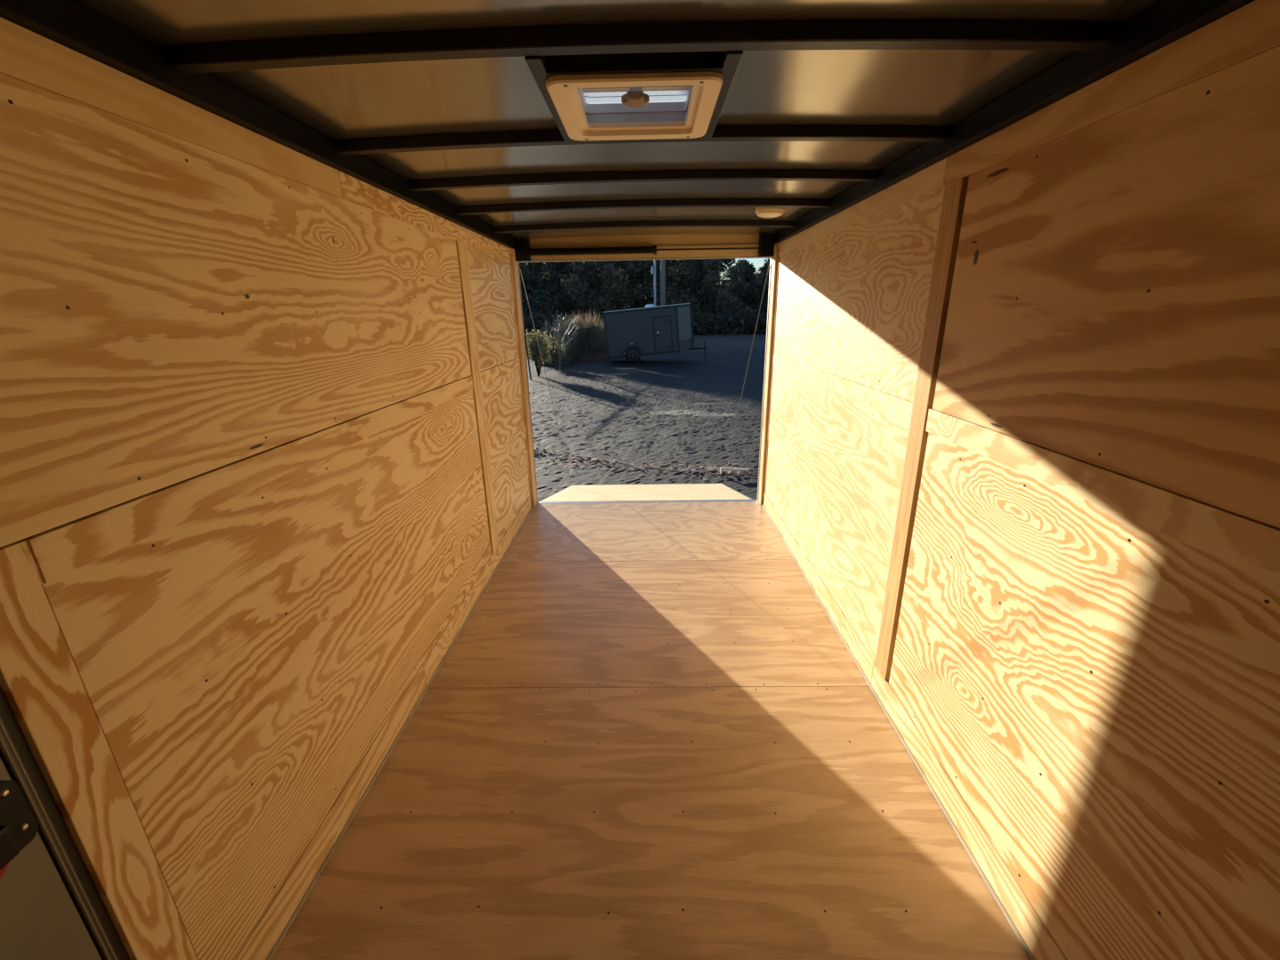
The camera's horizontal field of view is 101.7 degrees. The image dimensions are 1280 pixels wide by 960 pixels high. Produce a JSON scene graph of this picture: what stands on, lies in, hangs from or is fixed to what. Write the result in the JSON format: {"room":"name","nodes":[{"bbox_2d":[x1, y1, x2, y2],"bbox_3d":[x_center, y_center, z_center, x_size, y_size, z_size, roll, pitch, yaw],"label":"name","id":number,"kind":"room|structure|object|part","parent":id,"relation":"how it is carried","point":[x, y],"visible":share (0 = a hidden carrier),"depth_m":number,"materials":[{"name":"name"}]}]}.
{"room":"cargo space","nodes":[
{"label":"cargo space","id":0,"kind":"room"},
{"bbox_2d":[0,0,537,959],"bbox_3d":[-0.960,-0.039,1.851,0.112,2.080,4.754,-1,18,1],"label":"wall","id":1,"kind":"structure","parent":0,"point":[266,428],"depth_m":1.15,"materials":[{"name":"wood"}]},
{"bbox_2d":[0,688,129,959],"bbox_3d":[-0.979,0.518,0.366,0.037,1.880,0.924,-1,18,1],"label":"door","id":2,"kind":"structure","parent":1,"relation":"in","point":[52,908],"depth_m":0.83,"materials":[{"name":"metal"}]},
{"bbox_2d":[0,780,38,879],"bbox_3d":[-0.933,0.581,0.739,0.048,0.232,0.175,-1,18,1],"label":"door latch","id":3,"kind":"structure","parent":2,"relation":"attached to","point":[19,827],"depth_m":0.78,"materials":[{"name":"black paint"}]},
{"bbox_3d":[-0.928,0.550,0.708,0.036,0.055,0.135,-1,18,1],"label":"lever","id":4,"kind":"part","parent":3,"relation":"part of","materials":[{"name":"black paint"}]},
{"bbox_3d":[-0.951,-0.550,1.686,0.012,0.676,2.245,-1,18,1],"label":"plywood panel","id":5,"kind":"part","parent":1,"relation":"part of","materials":[{"name":"beige wood"}]},
{"bbox_3d":[-0.943,-0.205,1.852,0.014,0.075,2.162,-1,18,1],"label":"rail","id":6,"kind":"part","parent":1,"relation":"part of","materials":[{"name":"beige wood"}]},
{"bbox_3d":[-0.976,-0.977,1.545,0.112,0.065,4.750,-1,18,1],"label":"rail","id":7,"kind":"part","parent":1,"relation":"part of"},
{"bbox_3d":[-0.936,0.313,2.012,0.012,1.009,2.157,-1,18,1],"label":"plywood panel","id":8,"kind":"part","parent":1,"relation":"part of","materials":[{"name":"beige wood"}]},
{"bbox_2d":[234,494,533,959],"bbox_3d":[-0.914,0.661,2.772,0.022,0.118,3.387,-1,18,1],"label":"baseboard","id":9,"kind":"structure","parent":1,"relation":"attached to","point":[268,933],"depth_m":1.70,"materials":[{"name":"beige wood"}]},
{"bbox_3d":[-0.932,1.010,1.694,0.015,0.114,1.120,-1,18,1],"label":"board","id":10,"kind":"part","parent":9,"relation":"part of","materials":[{"name":"beige wood"}]},
{"bbox_3d":[-0.910,0.502,3.256,0.015,0.114,2.161,-1,18,1],"label":"board","id":11,"kind":"part","parent":9,"relation":"part of","materials":[{"name":"beige wood"}]},
{"bbox_3d":[-0.928,-1.088,3.344,0.012,0.677,0.942,-1,18,1],"label":"plywood panel","id":12,"kind":"part","parent":1,"relation":"part of","materials":[{"name":"beige wood"}]},
{"bbox_3d":[-0.921,-0.729,3.465,0.014,0.075,0.950,-1,18,1],"label":"rail","id":13,"kind":"part","parent":1,"relation":"part of","materials":[{"name":"beige wood"}]},
{"bbox_3d":[-0.913,-0.213,3.628,0.012,1.008,0.942,-1,18,1],"label":"plywood panel","id":14,"kind":"part","parent":1,"relation":"part of","materials":[{"name":"beige wood"}]},
{"bbox_2d":[519,267,570,482],"bbox_3d":[-0.856,-0.756,5.043,0.008,2.283,1.794,-1,18,1],"label":"cable","id":15,"kind":"object","parent":1,"relation":"attached to","point":[519,268],"visible":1,"depth_m":4.65,"materials":[{"name":"metal"}]},
{"bbox_2d":[73,0,1160,239],"bbox_3d":[-0.003,-1.033,1.513,1.901,0.030,4.750,-1,18,1],"label":"ceiling","id":16,"kind":"structure","parent":0,"point":[841,87],"depth_m":1.27,"materials":[{"name":"metal"}]},
{"bbox_2d":[524,50,743,142],"bbox_3d":[-0.010,-0.974,1.284,0.436,0.121,0.542,-1,18,1],"label":"ceiling vent","id":17,"kind":"object","parent":16,"relation":"in","point":[684,94],"visible":0.88,"depth_m":1.24,"materials":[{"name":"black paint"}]},
{"bbox_3d":[-0.011,-0.934,1.312,0.391,0.026,0.410,-1,18,1],"label":"frame","id":18,"kind":"part","parent":17,"relation":"part of","materials":[{"name":"plastic"}]},
{"bbox_3d":[-0.011,-0.995,1.284,0.348,0.080,0.370,-1,18,1],"label":"lid","id":19,"kind":"part","parent":17,"relation":"part of","materials":[{"name":"grey plastic"}]},
{"bbox_3d":[-0.012,-0.952,1.303,0.070,0.019,0.061,-1,18,1],"label":"knob","id":20,"kind":"part","parent":17,"relation":"part of","materials":[{"name":"plastic"}]},
{"bbox_3d":[-0.012,-0.971,1.260,0.034,0.049,0.230,-1,18,1],"label":"crank arm","id":21,"kind":"part","parent":17,"relation":"part of","materials":[{"name":"metal"}]},
{"bbox_2d":[160,19,1125,74],"bbox_3d":[-0.009,-0.849,1.016,1.836,0.047,0.046,-1,18,1],"label":"roof beam","id":22,"kind":"structure","parent":16,"relation":"attached to","point":[1012,35],"depth_m":1.00,"materials":[{"name":"black metal"}]},
{"bbox_2d":[333,124,951,155],"bbox_3d":[-0.002,-1.030,1.571,1.836,0.047,0.046,-1,18,1],"label":"roof beam","id":23,"kind":"structure","parent":16,"relation":"attached to","point":[780,132],"depth_m":1.56,"materials":[{"name":"black metal"}]},
{"bbox_2d":[407,168,878,191],"bbox_3d":[0.005,-1.187,2.054,1.836,0.047,0.046,-1,18,1],"label":"roof beam","id":24,"kind":"structure","parent":16,"relation":"attached to","point":[742,174],"depth_m":2.04,"materials":[{"name":"black metal"}]},
{"bbox_2d":[456,198,831,215],"bbox_3d":[0.012,-1.356,2.577,1.836,0.047,0.046,-1,18,1],"label":"roof beam","id":25,"kind":"structure","parent":16,"relation":"attached to","point":[684,202],"depth_m":2.56,"materials":[{"name":"black metal"}]},
{"bbox_2d":[492,220,795,232],"bbox_3d":[0.020,-1.554,3.186,1.836,0.047,0.046,-1,18,1],"label":"roof beam","id":26,"kind":"structure","parent":16,"relation":"attached to","point":[638,223],"depth_m":3.17,"materials":[{"name":"black metal"}]},
{"bbox_2d":[755,207,784,217],"bbox_3d":[0.674,-1.395,2.701,0.150,0.063,0.150,-1,18,1],"label":"dome light","id":27,"kind":"object","parent":16,"relation":"attached to","point":[761,212],"visible":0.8,"depth_m":2.66,"materials":[{"name":"plastic"}]},
{"bbox_2d":[521,264,766,502],"bbox_3d":[0.899,-24.753,68.848,180.000,8.660,162.000,-1,18,1],"label":"ground","id":28,"kind":"structure","parent":0,"point":[683,406],"depth_m":10.51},
{"bbox_2d":[520,270,539,308],"bbox_3d":[-12.724,-21.038,52.239,5.974,9.369,4.560,1,18,7],"label":"tree","id":29,"kind":"object","parent":28,"relation":"on","point":[528,292],"visible":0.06,"depth_m":52.58,"materials":[{"name":"green plant"}]},
{"bbox_2d":[519,262,545,325],"bbox_3d":[-11.210,-17.500,46.816,4.573,9.395,5.991,-8,19,-22],"label":"tree","id":30,"kind":"object","parent":28,"relation":"on","point":[523,268],"visible":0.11,"depth_m":46.12,"materials":[{"name":"green plant"}]},
{"bbox_2d":[524,262,543,280],"bbox_3d":[-11.903,-25.134,60.587,3.512,6.081,4.601,0,18,3],"label":"tree","id":31,"kind":"object","parent":28,"relation":"on","point":[529,264],"visible":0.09,"depth_m":60.24,"materials":[{"name":"green plant"}]},
{"bbox_2d":[524,262,547,285],"bbox_3d":[-10.874,-23.088,56.800,4.241,7.244,3.693,2,18,8],"label":"tree","id":32,"kind":"object","parent":28,"relation":"on","point":[536,264],"visible":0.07,"depth_m":55.78,"materials":[{"name":"green plant"}]},
{"bbox_2d":[525,328,554,376],"bbox_3d":[-3.388,-4.141,17.104,1.106,1.592,1.042,-18,24,-42],"label":"leafy shrub","id":33,"kind":"object","parent":28,"relation":"on","point":[532,343],"visible":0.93,"depth_m":16.92,"materials":[{"name":"green plant"}]},
{"bbox_2d":[525,262,569,315],"bbox_3d":[-9.222,-19.949,52.149,4.402,7.175,4.266,-3,18,-6],"label":"tree","id":34,"kind":"object","parent":28,"relation":"on","point":[536,275],"visible":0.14,"depth_m":51.62,"materials":[{"name":"green plant"}]},
{"bbox_2d":[543,338,567,367],"bbox_3d":[-3.264,-4.728,19.639,1.121,1.140,1.136,7,20,23],"label":"leafy shrub","id":35,"kind":"object","parent":28,"relation":"on","point":[550,347],"visible":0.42,"depth_m":19.55,"materials":[{"name":"green plant"}]},
{"bbox_2d":[533,308,581,370],"bbox_3d":[-2.761,-4.966,18.586,1.495,2.219,1.808,9,21,29],"label":"bare shrub","id":36,"kind":"object","parent":28,"relation":"on","point":[573,322],"visible":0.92,"depth_m":18.64,"materials":[{"name":"plant"}]},
{"bbox_2d":[534,261,581,322],"bbox_3d":[-7.611,-17.740,47.394,4.422,9.086,5.794,13,23,37],"label":"tree","id":37,"kind":"object","parent":28,"relation":"on","point":[550,292],"visible":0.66,"depth_m":47.11,"materials":[{"name":"green plant"}]},
{"bbox_2d":[537,327,583,364],"bbox_3d":[-3.628,-5.963,22.585,2.027,1.613,4.050,-1,18,1],"label":"dry grass","id":38,"kind":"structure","parent":28,"relation":"on","point":[575,343],"depth_m":21.64,"materials":[{"name":"plant"}]},
{"bbox_2d":[524,326,602,380],"bbox_3d":[-2.877,-4.937,19.805,0.144,1.414,12.765,2,18,10],"label":"fence","id":39,"kind":"object","parent":28,"relation":"on","point":[587,332],"visible":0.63,"depth_m":20.13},
{"bbox_3d":[-3.522,-3.822,16.402,0.146,1.414,0.056,-1,18,1],"label":"post","id":40,"kind":"part","parent":39,"relation":"part of","materials":[{"name":"brown wood"}]},
{"bbox_3d":[-3.086,-4.577,18.706,0.146,1.414,0.056,-1,18,1],"label":"post","id":41,"kind":"part","parent":39,"relation":"part of","materials":[{"name":"wood"}]},
{"bbox_3d":[-3.012,-5.452,19.178,0.036,0.031,11.861,2,18,10],"label":"rail","id":42,"kind":"part","parent":39,"relation":"part of","materials":[{"name":"wood"}]},
{"bbox_3d":[-2.681,-5.277,20.839,0.146,1.414,0.056,-1,18,1],"label":"post","id":43,"kind":"part","parent":39,"relation":"part of","materials":[{"name":"brown wood"}]},
{"bbox_3d":[-2.261,-6.004,23.058,0.146,1.414,0.056,-1,18,1],"label":"post","id":44,"kind":"part","parent":39,"relation":"part of","materials":[{"name":"wood"}]},
{"bbox_2d":[560,263,583,282],"bbox_3d":[-8.129,-25.829,62.495,3.574,5.068,3.464,-7,19,-19],"label":"tree","id":45,"kind":"object","parent":28,"relation":"on","point":[561,279],"visible":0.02,"depth_m":62.46,"materials":[{"name":"green plant"}]},
{"bbox_2d":[566,261,588,295],"bbox_3d":[-6.603,-23.169,56.959,3.526,6.814,4.128,-1,18,1],"label":"tree","id":46,"kind":"object","parent":28,"relation":"on","point":[570,261],"visible":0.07,"depth_m":56.93,"materials":[{"name":"green plant"}]},
{"bbox_2d":[550,311,607,356],"bbox_3d":[-2.724,-7.219,25.446,3.272,2.209,3.677,-1,18,1],"label":"dry grass","id":47,"kind":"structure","parent":28,"relation":"on","point":[601,342],"depth_m":24.51,"materials":[{"name":"beige plant"}]},
{"bbox_2d":[562,261,598,316],"bbox_3d":[-5.911,-19.832,50.685,4.630,8.821,3.954,3,18,12],"label":"tree","id":48,"kind":"object","parent":28,"relation":"on","point":[568,262],"visible":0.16,"depth_m":50.25,"materials":[{"name":"green plant"}]},
{"bbox_2d":[562,261,607,318],"bbox_3d":[-4.549,-17.060,45.926,3.951,8.813,4.626,1,18,5],"label":"tree","id":49,"kind":"object","parent":28,"relation":"on","point":[576,281],"visible":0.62,"depth_m":45.55,"materials":[{"name":"green plant"}]},
{"bbox_2d":[579,352,607,361],"bbox_3d":[-2.005,-5.476,23.096,1.270,0.295,1.889,-1,18,1],"label":"weeds","id":50,"kind":"object","parent":28,"relation":"on","point":[597,356],"visible":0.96,"depth_m":22.63,"materials":[{"name":"plant"}]},
{"bbox_2d":[584,262,612,297],"bbox_3d":[-4.274,-22.690,55.625,3.771,7.687,4.331,-2,18,-2],"label":"tree","id":51,"kind":"object","parent":28,"relation":"on","point":[584,262],"visible":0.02,"depth_m":55.47,"materials":[{"name":"green plant"}]},
{"bbox_2d":[577,260,623,315],"bbox_3d":[-3.929,-19.183,50.077,4.572,8.114,3.981,12,22,34],"label":"tree","id":52,"kind":"object","parent":28,"relation":"on","point":[600,286],"visible":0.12,"depth_m":50.16,"materials":[{"name":"green plant"}]},
{"bbox_2d":[583,260,639,314],"bbox_3d":[-2.276,-17.802,46.230,4.504,10.047,5.273,-13,22,-34],"label":"tree","id":53,"kind":"object","parent":28,"relation":"on","point":[608,277],"visible":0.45,"depth_m":45.83,"materials":[{"name":"green plant"}]},
{"bbox_2d":[612,260,624,281],"bbox_3d":[-2.140,-25.932,62.138,3.574,5.186,3.464,1,18,6],"label":"tree","id":54,"kind":"object","parent":28,"relation":"on","point":[614,261],"visible":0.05,"depth_m":61.32,"materials":[{"name":"green plant"}]},
{"bbox_2d":[603,260,648,309],"bbox_3d":[-1.060,-19.343,50.215,4.316,8.331,5.167,-14,22,-34],"label":"tree","id":55,"kind":"object","parent":28,"relation":"on","point":[618,264],"visible":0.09,"depth_m":50.39,"materials":[{"name":"green plant"}]},
{"bbox_2d":[615,260,669,309],"bbox_3d":[0.333,-17.538,47.624,5.256,8.567,5.093,-5,18,-11],"label":"tree","id":56,"kind":"object","parent":28,"relation":"on","point":[633,267],"visible":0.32,"depth_m":47.27,"materials":[{"name":"green plant"}]},
{"bbox_2d":[522,307,767,336],"bbox_3d":[0.631,-13.742,45.367,38.373,2.518,4.862,-1,18,1],"label":"undergrowth","id":57,"kind":"object","parent":28,"relation":"on","point":[728,324],"visible":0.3,"depth_m":43.72,"materials":[{"name":"green plant"}]},
{"bbox_2d":[539,483,752,502],"bbox_3d":[0.068,0.143,5.419,1.840,0.515,1.899,-1,18,1],"label":"door","id":58,"kind":"structure","parent":28,"relation":"on","point":[692,492],"depth_m":5.18,"materials":[{"name":"brown wood"}]},
{"bbox_2d":[651,259,655,306],"bbox_3d":[0.861,-10.049,29.461,0.420,4.950,0.200,-1,18,1],"label":"metal pole","id":59,"kind":"object","parent":28,"relation":"on","point":[653,268],"visible":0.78,"depth_m":29.02,"materials":[{"name":"grey metal"}]},
{"bbox_2d":[602,303,707,363],"bbox_3d":[0.674,-6.094,21.595,4.257,2.292,1.870,-1,18,1],"label":"trailer","id":60,"kind":"object","parent":28,"relation":"on","point":[633,333],"visible":1,"depth_m":20.86,"materials":[{"name":"metal"}]},
{"bbox_2d":[645,304,654,307],"bbox_3d":[0.396,-7.090,21.228,0.380,0.120,0.400,-5,18,2],"label":"roof vent","id":61,"kind":"object","parent":60,"relation":"attached to","point":[648,305],"depth_m":21.05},
{"bbox_3d":[0.912,-5.829,20.838,0.660,1.330,0.028,-5,18,2],"label":"door","id":62,"kind":"part","parent":60,"relation":"part of","materials":[{"name":"grey metal"}]},
{"bbox_3d":[0.911,-5.835,20.826,0.720,1.390,0.026,-5,18,2],"label":"door frame","id":63,"kind":"part","parent":60,"relation":"part of","materials":[{"name":"grey metal"}]},
{"bbox_2d":[644,259,675,302],"bbox_3d":[1.501,-20.451,51.115,4.526,9.030,4.693,7,19,22],"label":"tree","id":64,"kind":"object","parent":28,"relation":"on","point":[666,260],"visible":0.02,"depth_m":51.60,"materials":[{"name":"green plant"}]},
{"bbox_2d":[660,259,665,305],"bbox_3d":[1.372,-13.811,31.386,0.340,11.100,0.340,-1,18,1],"label":"utility pole","id":65,"kind":"object","parent":28,"relation":"on","point":[662,261],"visible":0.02,"depth_m":31.86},
{"bbox_2d":[633,259,699,313],"bbox_3d":[2.343,-17.669,45.865,5.557,9.863,4.838,7,20,23],"label":"tree","id":66,"kind":"object","parent":28,"relation":"on","point":[669,277],"visible":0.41,"depth_m":45.86,"materials":[{"name":"green plant"}]},
{"bbox_2d":[664,259,700,303],"bbox_3d":[4.005,-20.201,51.731,4.952,8.071,4.798,-12,21,-30],"label":"tree","id":67,"kind":"object","parent":28,"relation":"on","point":[674,262],"visible":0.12,"depth_m":51.58,"materials":[{"name":"green plant"}]},
{"bbox_2d":[681,259,703,297],"bbox_3d":[5.630,-22.986,56.676,4.601,6.404,3.512,-3,18,-7],"label":"tree","id":68,"kind":"object","parent":28,"relation":"on","point":[697,260],"visible":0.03,"depth_m":56.19,"materials":[{"name":"green plant"}]},
{"bbox_2d":[674,258,723,317],"bbox_3d":[5.505,-18.211,48.145,4.510,8.593,3.852,2,18,10],"label":"tree","id":69,"kind":"object","parent":28,"relation":"on","point":[688,266],"visible":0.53,"depth_m":47.43,"materials":[{"name":"green plant"}]},
{"bbox_2d":[688,258,733,299],"bbox_3d":[7.246,-23.758,56.781,5.114,8.603,5.278,-6,19,-16],"label":"tree","id":70,"kind":"object","parent":28,"relation":"on","point":[702,260],"visible":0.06,"depth_m":56.41,"materials":[{"name":"green plant"}]},
{"bbox_2d":[686,258,739,317],"bbox_3d":[6.874,-19.472,50.401,4.889,8.224,5.046,-13,22,-33],"label":"tree","id":71,"kind":"object","parent":28,"relation":"on","point":[718,266],"visible":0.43,"depth_m":49.80,"materials":[{"name":"green plant"}]},
{"bbox_2d":[710,261,729,287],"bbox_3d":[9.199,-25.996,62.152,3.526,6.636,4.128,0,18,2],"label":"tree","id":72,"kind":"object","parent":28,"relation":"on","point":[721,277],"visible":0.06,"depth_m":62.45,"materials":[{"name":"green plant"}]},
{"bbox_2d":[721,266,735,283],"bbox_3d":[12.393,-26.829,68.673,3.693,2.446,4.241,4,19,14],"label":"tree","id":73,"kind":"object","parent":28,"relation":"on","point":[728,271],"visible":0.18,"depth_m":67.97,"materials":[{"name":"green plant"}]},
{"bbox_2d":[714,264,751,318],"bbox_3d":[8.716,-16.008,46.180,3.526,6.038,4.128,8,20,26],"label":"tree","id":74,"kind":"object","parent":28,"relation":"on","point":[734,273],"visible":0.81,"depth_m":45.77,"materials":[{"name":"green plant"}]},
{"bbox_2d":[720,467,749,474],"bbox_3d":[1.216,-0.118,6.710,0.364,0.086,0.040,0,18,4],"label":"scrap","id":75,"kind":"object","parent":28,"relation":"on","point":[722,468],"visible":1,"depth_m":6.69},
{"bbox_2d":[725,259,757,308],"bbox_3d":[11.259,-20.901,55.790,4.310,5.090,5.159,2,18,9],"label":"tree","id":76,"kind":"object","parent":28,"relation":"on","point":[742,262],"visible":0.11,"depth_m":55.22,"materials":[{"name":"green plant"}]},
{"bbox_2d":[726,259,758,287],"bbox_3d":[12.232,-24.271,62.512,4.241,4.072,3.693,3,18,13],"label":"tree","id":77,"kind":"object","parent":28,"relation":"on","point":[756,274],"visible":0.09,"depth_m":61.91,"materials":[{"name":"green plant"}]},
{"bbox_2d":[737,262,765,315],"bbox_3d":[10.738,-18.330,51.038,3.464,5.532,3.574,15,24,40],"label":"tree","id":78,"kind":"object","parent":28,"relation":"on","point":[748,274],"visible":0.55,"depth_m":50.51,"materials":[{"name":"green plant"}]},
{"bbox_2d":[743,257,770,312],"bbox_3d":[12.729,-18.716,51.313,4.601,5.976,3.512,9,21,29],"label":"tree","id":79,"kind":"object","parent":28,"relation":"on","point":[769,260],"visible":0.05,"depth_m":50.83,"materials":[{"name":"green plant"}]},
{"bbox_2d":[745,260,770,321],"bbox_3d":[11.483,-16.214,46.487,3.865,6.300,3.746,0,18,4],"label":"tree","id":80,"kind":"object","parent":28,"relation":"on","point":[761,280],"visible":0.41,"depth_m":46.27,"materials":[{"name":"green plant"}]},
{"bbox_2d":[271,499,1030,959],"bbox_3d":[0.030,0.939,2.157,1.980,0.061,4.756,-1,18,1],"label":"floor","id":81,"kind":"structure","parent":0,"point":[648,735],"depth_m":1.75,"materials":[{"name":"wood"}]},
{"bbox_3d":[0.053,0.362,3.866,1.910,0.019,1.073,-1,18,1],"label":"plywood panel","id":82,"kind":"part","parent":81,"relation":"part of","materials":[{"name":"brown wood"}]},
{"bbox_3d":[0.038,0.711,2.792,1.910,0.019,1.179,-1,18,1],"label":"plywood panel","id":83,"kind":"part","parent":81,"relation":"part of","materials":[{"name":"brown wood"}]},
{"bbox_3d":[0.023,1.076,1.668,1.910,0.019,1.179,-1,18,1],"label":"plywood panel","id":84,"kind":"part","parent":81,"relation":"part of","materials":[{"name":"brown wood"}]},
{"bbox_2d":[757,0,1279,959],"bbox_3d":[0.987,-0.060,1.818,0.112,2.080,4.754,-1,18,1],"label":"wall","id":85,"kind":"structure","parent":0,"point":[1020,424],"depth_m":1.12,"materials":[{"name":"wood"}]},
{"bbox_2d":[517,234,771,262],"bbox_3d":[0.029,-1.702,3.786,1.852,0.192,0.060,-1,18,1],"label":"door header","id":86,"kind":"structure","parent":85,"relation":"attached to","point":[661,241],"depth_m":3.77,"materials":[{"name":"wood"}]},
{"bbox_3d":[0.028,-1.747,3.778,1.852,0.103,0.040,-1,18,1],"label":"panel","id":87,"kind":"part","parent":86,"relation":"part of","materials":[{"name":"beige wood"}]},
{"bbox_2d":[515,233,773,261],"bbox_3d":[0.028,-1.665,3.734,1.850,0.150,0.085,-1,18,1],"label":"spring","id":88,"kind":"object","parent":85,"relation":"attached to","point":[524,252],"visible":1,"depth_m":3.72,"materials":[{"name":"black paint"}]},
{"bbox_3d":[0.493,-1.650,3.724,0.750,0.015,0.013,-1,18,1],"label":"torsion rod","id":89,"kind":"part","parent":88,"relation":"part of","materials":[{"name":"black paint"}]},
{"bbox_2d":[724,263,769,482],"bbox_3d":[0.978,-0.776,5.011,0.008,2.283,1.794,-1,18,1],"label":"cable","id":90,"kind":"object","parent":85,"relation":"attached to","point":[769,263],"visible":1,"depth_m":4.61,"materials":[{"name":"metal"}]},
{"bbox_3d":[0.990,-0.046,3.018,0.012,1.009,2.128,-1,18,1],"label":"plywood panel","id":91,"kind":"part","parent":85,"relation":"part of","materials":[{"name":"beige wood"}]},
{"bbox_3d":[0.981,-0.562,2.854,0.013,0.075,2.135,-1,18,1],"label":"rail","id":92,"kind":"part","parent":85,"relation":"part of","materials":[{"name":"beige wood"}]},
{"bbox_3d":[0.976,-0.921,2.734,0.012,0.678,2.128,-1,18,1],"label":"plywood panel","id":93,"kind":"part","parent":85,"relation":"part of","materials":[{"name":"beige wood"}]},
{"bbox_2d":[761,492,1067,959],"bbox_3d":[0.979,0.845,2.110,0.022,0.118,4.710,-1,18,1],"label":"baseboard","id":94,"kind":"structure","parent":85,"relation":"attached to","point":[1031,932],"depth_m":1.67,"materials":[{"name":"beige wood"}]},
{"bbox_3d":[0.998,0.481,3.223,0.015,0.114,2.161,-1,18,1],"label":"board","id":95,"kind":"part","parent":94,"relation":"part of","materials":[{"name":"beige wood"}]},
{"bbox_3d":[0.968,1.193,1.031,0.015,0.114,2.443,-1,18,1],"label":"board","id":96,"kind":"part","parent":94,"relation":"part of","materials":[{"name":"beige wood"}]},
{"bbox_3d":[0.972,-0.999,1.511,0.112,0.065,4.750,-1,18,1],"label":"rail","id":97,"kind":"part","parent":85,"relation":"part of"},
{"bbox_3d":[0.960,0.677,0.794,0.012,1.009,2.310,-1,18,1],"label":"plywood panel","id":98,"kind":"part","parent":85,"relation":"part of","materials":[{"name":"beige wood"}]},
{"bbox_3d":[0.950,0.158,0.637,0.014,0.075,2.332,-1,18,1],"label":"rail","id":99,"kind":"part","parent":85,"relation":"part of","materials":[{"name":"beige wood"}]},
{"bbox_3d":[0.945,-0.199,0.509,0.012,0.677,2.310,-1,18,1],"label":"plywood panel","id":100,"kind":"part","parent":85,"relation":"part of","materials":[{"name":"beige wood"}]}
]}

